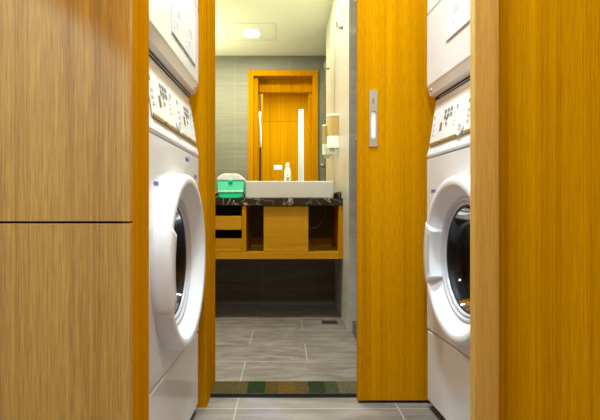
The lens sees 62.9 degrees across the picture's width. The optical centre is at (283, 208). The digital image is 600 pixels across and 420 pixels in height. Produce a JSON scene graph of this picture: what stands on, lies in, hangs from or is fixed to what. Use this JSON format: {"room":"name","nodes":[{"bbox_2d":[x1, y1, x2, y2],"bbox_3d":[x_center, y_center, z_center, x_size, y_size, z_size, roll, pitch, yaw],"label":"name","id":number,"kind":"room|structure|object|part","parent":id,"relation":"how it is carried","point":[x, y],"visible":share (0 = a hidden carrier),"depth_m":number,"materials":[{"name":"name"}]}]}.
{"room":"laundry","nodes":[
{"label":"laundry","id":0,"kind":"room"},
{"bbox_2d":[215,259,334,304],"bbox_3d":[0.065,-0.487,3.880,2.570,2.475,0.100,0,0,0],"label":"wall","id":1,"kind":"structure","parent":0,"point":[237,281],"depth_m":3.83,"materials":[{"name":"tile"}]},
{"bbox_2d":[215,0,334,192],"bbox_3d":[-0.352,-0.922,3.825,1.496,1.598,0.008,0,0,0],"label":"mirror","id":2,"kind":"object","parent":1,"relation":"attached to","point":[275,59],"visible":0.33,"depth_m":3.82,"materials":[{"name":"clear mirror"}]},
{"bbox_2d":[215,206,342,258],"bbox_3d":[-0.252,0.158,3.570,1.296,0.361,0.519,0,0,0],"label":"vanity cabinet","id":3,"kind":"object","parent":1,"relation":"attached to","point":[241,232],"visible":0.61,"depth_m":3.32,"materials":[{"name":"orange wood"}]},
{"bbox_3d":[-0.438,0.093,3.323,0.304,0.093,0.018,0,0,0],"label":"drawer","id":4,"kind":"part","parent":3,"relation":"part of","materials":[{"name":"orange wood"}]},
{"bbox_3d":[-0.438,0.244,3.323,0.304,0.086,0.018,0,0,0],"label":"drawer","id":5,"kind":"part","parent":3,"relation":"part of","materials":[{"name":"orange wood"}]},
{"bbox_3d":[-0.252,0.134,3.815,1.244,0.314,0.026,0,0,0],"label":"panel","id":6,"kind":"part","parent":3,"relation":"part of","materials":[{"name":"brown wood"}]},
{"bbox_2d":[215,191,342,205],"bbox_3d":[-0.351,-0.073,3.566,1.497,0.098,0.527,0,0,0],"label":"countertop","id":7,"kind":"structure","parent":3,"relation":"on","point":[337,200],"depth_m":3.30,"materials":[{"name":"black stone"}]},
{"bbox_2d":[217,174,245,197],"bbox_3d":[-0.363,-0.158,3.418,0.189,0.168,0.167,0,0,0],"label":"plastic box","id":8,"kind":"object","parent":7,"relation":"on","point":[229,185],"visible":0.9,"depth_m":3.34,"materials":[{"name":"green plastic"}]},
{"bbox_3d":[-0.363,-0.218,3.420,0.189,0.047,0.164,0,0,0],"label":"lid","id":9,"kind":"part","parent":8,"relation":"part of","materials":[{"name":"white plastic"}]},
{"bbox_2d":[245,181,333,197],"bbox_3d":[0.037,-0.133,3.567,0.609,0.118,0.415,0,0,0],"label":"basin","id":10,"kind":"object","parent":7,"relation":"in","point":[253,189],"visible":0.87,"depth_m":3.36,"materials":[{"name":"white ceramic"}]},
{"bbox_2d":[284,163,290,180],"bbox_3d":[0.028,-0.271,3.720,0.052,0.158,0.052,0,0,0],"label":"soap bottle","id":11,"kind":"object","parent":10,"relation":"on","point":[287,173],"visible":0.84,"depth_m":3.70,"materials":[{"name":"white plastic"}]},
{"bbox_3d":[0.013,0.134,3.331,0.303,0.310,0.018,0,0,0],"label":"sliding panel","id":12,"kind":"part","parent":3,"relation":"part of","materials":[{"name":"orange wood"}]},
{"bbox_3d":[0.383,0.158,3.570,0.026,0.361,0.519,0,0,0],"label":"panel","id":13,"kind":"part","parent":3,"relation":"part of","materials":[{"name":"orange wood"}]},
{"bbox_2d":[190,305,445,419],"bbox_3d":[0.065,0.780,1.465,2.570,0.060,4.930,0,0,0],"label":"floor","id":14,"kind":"structure","parent":0,"point":[253,342],"depth_m":2.39,"materials":[{"name":"tile"}]},
{"bbox_2d":[0,0,148,419],"bbox_3d":[-0.695,-0.530,0.988,0.810,2.560,0.130,0,0,0],"label":"tall cabinet","id":15,"kind":"object","parent":14,"relation":"on","point":[74,74],"visible":1,"depth_m":0.92,"materials":[{"name":"orange wood"}]},
{"bbox_3d":[-0.695,-0.893,0.932,0.809,1.834,0.018,0,0,0],"label":"door","id":16,"kind":"part","parent":15,"relation":"part of","materials":[{"name":"brown wood"}]},
{"bbox_3d":[-0.695,0.387,0.932,0.809,0.718,0.018,0,0,0],"label":"door","id":17,"kind":"part","parent":15,"relation":"part of","materials":[{"name":"brown wood"}]},
{"bbox_3d":[-0.300,-0.530,0.997,0.020,2.560,0.112,0,0,0],"label":"panel","id":18,"kind":"part","parent":15,"relation":"part of","materials":[{"name":"orange wood"}]},
{"bbox_2d":[149,0,205,419],"bbox_3d":[-0.648,-0.260,1.468,0.747,2.020,0.683,0,0,1],"label":"washing machine","id":19,"kind":"object","parent":14,"relation":"on","point":[177,247],"visible":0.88,"depth_m":1.42,"materials":[{"name":"white metal"}]},
{"bbox_3d":[-0.303,0.154,1.248,0.046,0.222,0.094,0,0,1],"label":"door handle","id":20,"kind":"part","parent":19,"relation":"part of","materials":[{"name":"white plastic"}]},
{"bbox_3d":[-0.339,-0.311,1.519,0.026,0.149,0.564,0,0,1],"label":"control plate","id":21,"kind":"part","parent":19,"relation":"part of","materials":[{"name":"white plastic"}]},
{"bbox_3d":[-0.672,0.586,1.469,0.700,0.265,0.683,0,0,1],"label":"panel","id":22,"kind":"part","parent":19,"relation":"part of","materials":[{"name":"white metal"}]},
{"bbox_3d":[-0.379,0.154,1.463,0.096,0.320,0.320,0,0,1],"label":"door glass","id":23,"kind":"part","parent":19,"relation":"part of","materials":[{"name":"black glass"}]},
{"bbox_3d":[-0.319,-0.597,1.573,0.002,0.181,0.332,0,0,1],"label":"dryer plate","id":24,"kind":"part","parent":19,"relation":"part of","materials":[{"name":"white plastic"}]},
{"bbox_3d":[-0.323,0.154,1.462,0.018,0.384,0.384,0,0,1],"label":"door trim","id":25,"kind":"part","parent":19,"relation":"part of","materials":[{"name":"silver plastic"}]},
{"bbox_2d":[210,381,356,397],"bbox_3d":[0.064,0.742,2.022,0.713,0.016,0.145,0,0,0],"label":"trim","id":26,"kind":"structure","parent":14,"relation":"on","point":[221,389],"depth_m":2.00,"materials":[{"name":"stone"}]},
{"bbox_2d":[321,320,337,323],"bbox_3d":[0.301,0.749,3.235,0.102,0.002,0.100,0,0,0],"label":"floor drain","id":27,"kind":"object","parent":14,"relation":"on","point":[322,321],"visible":1,"depth_m":3.26,"materials":[{"name":"metal"}]},
{"bbox_2d":[352,321,356,339],"bbox_3d":[0.456,0.712,2.558,0.088,0.076,0.795,0,0,0],"label":"shower curb","id":28,"kind":"object","parent":14,"relation":"on","point":[354,323],"visible":0.2,"depth_m":2.86,"materials":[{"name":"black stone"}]},
{"bbox_2d":[423,0,469,419],"bbox_3d":[0.882,-0.260,1.521,0.747,2.020,0.683,0,0,-3],"label":"washing machine","id":29,"kind":"object","parent":14,"relation":"on","point":[446,247],"visible":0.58,"depth_m":1.65,"materials":[{"name":"white metal"}]},
{"bbox_3d":[0.522,0.154,1.717,0.046,0.222,0.094,0,0,-3],"label":"door handle","id":30,"kind":"part","parent":29,"relation":"part of","materials":[{"name":"white plastic"}]},
{"bbox_3d":[0.906,0.586,1.522,0.700,0.265,0.683,0,0,-3],"label":"panel","id":31,"kind":"part","parent":29,"relation":"part of","materials":[{"name":"white metal"}]},
{"bbox_3d":[0.572,-0.311,1.553,0.026,0.149,0.564,0,0,-3],"label":"control plate","id":32,"kind":"part","parent":29,"relation":"part of","materials":[{"name":"white plastic"}]},
{"bbox_3d":[0.557,0.154,1.505,0.018,0.384,0.384,0,0,-3],"label":"door trim","id":33,"kind":"part","parent":29,"relation":"part of","materials":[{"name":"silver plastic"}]},
{"bbox_3d":[0.556,-0.628,1.495,0.002,0.134,0.314,0,0,-3],"label":"dryer plate","id":34,"kind":"part","parent":29,"relation":"part of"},
{"bbox_3d":[0.613,0.154,1.508,0.096,0.320,0.320,0,0,-3],"label":"door glass","id":35,"kind":"part","parent":29,"relation":"part of","materials":[{"name":"black glass"}]},
{"bbox_2d":[335,0,356,331],"bbox_3d":[0.874,-0.487,3.415,0.952,2.475,0.830,0,0,0],"label":"wall","id":36,"kind":"structure","parent":0,"point":[345,10],"depth_m":3.07,"materials":[{"name":"tile"}]},
{"bbox_2d":[327,114,338,151],"bbox_3d":[0.357,-0.555,3.600,0.083,0.273,0.100,0,0,0],"label":"soap dispenser","id":37,"kind":"object","parent":36,"relation":"attached to","point":[332,119],"visible":1,"depth_m":3.55,"materials":[{"name":"white plastic"}]},
{"bbox_3d":[0.358,-0.603,3.600,0.080,0.144,0.094,0,0,0],"label":"tank","id":38,"kind":"part","parent":37,"relation":"part of","materials":[{"name":"plastic"}]},
{"bbox_2d":[499,0,599,419],"bbox_3d":[0.519,-0.660,0.050,0.081,2.820,2.100,0,0,0],"label":"wall","id":39,"kind":"structure","parent":0,"point":[549,50],"depth_m":0.88,"materials":[{"name":"orange wood"}]},
{"bbox_2d":[470,0,498,419],"bbox_3d":[0.452,-0.660,1.105,0.054,2.820,0.030,0,0,0],"label":"trim","id":40,"kind":"structure","parent":39,"relation":"attached to","point":[484,14],"depth_m":1.09,"materials":[{"name":"brown wood"}]},
{"bbox_3d":[0.115,-0.660,2.001,2.470,2.820,0.258,0,0,0],"label":"wall","id":41,"kind":"structure","parent":0,"visible":0},
{"bbox_2d":[189,0,214,406],"bbox_3d":[-0.185,-0.660,2.001,1.870,2.820,0.298,0,0,0],"label":"door frame","id":42,"kind":"structure","parent":41,"relation":"attached to","point":[202,103],"depth_m":1.88,"materials":[{"name":"orange wood"}]},
{"bbox_2d":[357,0,435,401],"bbox_3d":[0.633,-0.325,1.910,0.694,2.150,0.050,0,0,0],"label":"door","id":43,"kind":"structure","parent":41,"relation":"in","point":[396,108],"depth_m":1.89,"materials":[{"name":"orange wood"}]},
{"bbox_3d":[0.344,-0.349,1.888,0.032,0.218,0.005,0,0,0],"label":"handle plate","id":44,"kind":"part","parent":43,"relation":"part of","materials":[{"name":"silver metal"}]}
]}

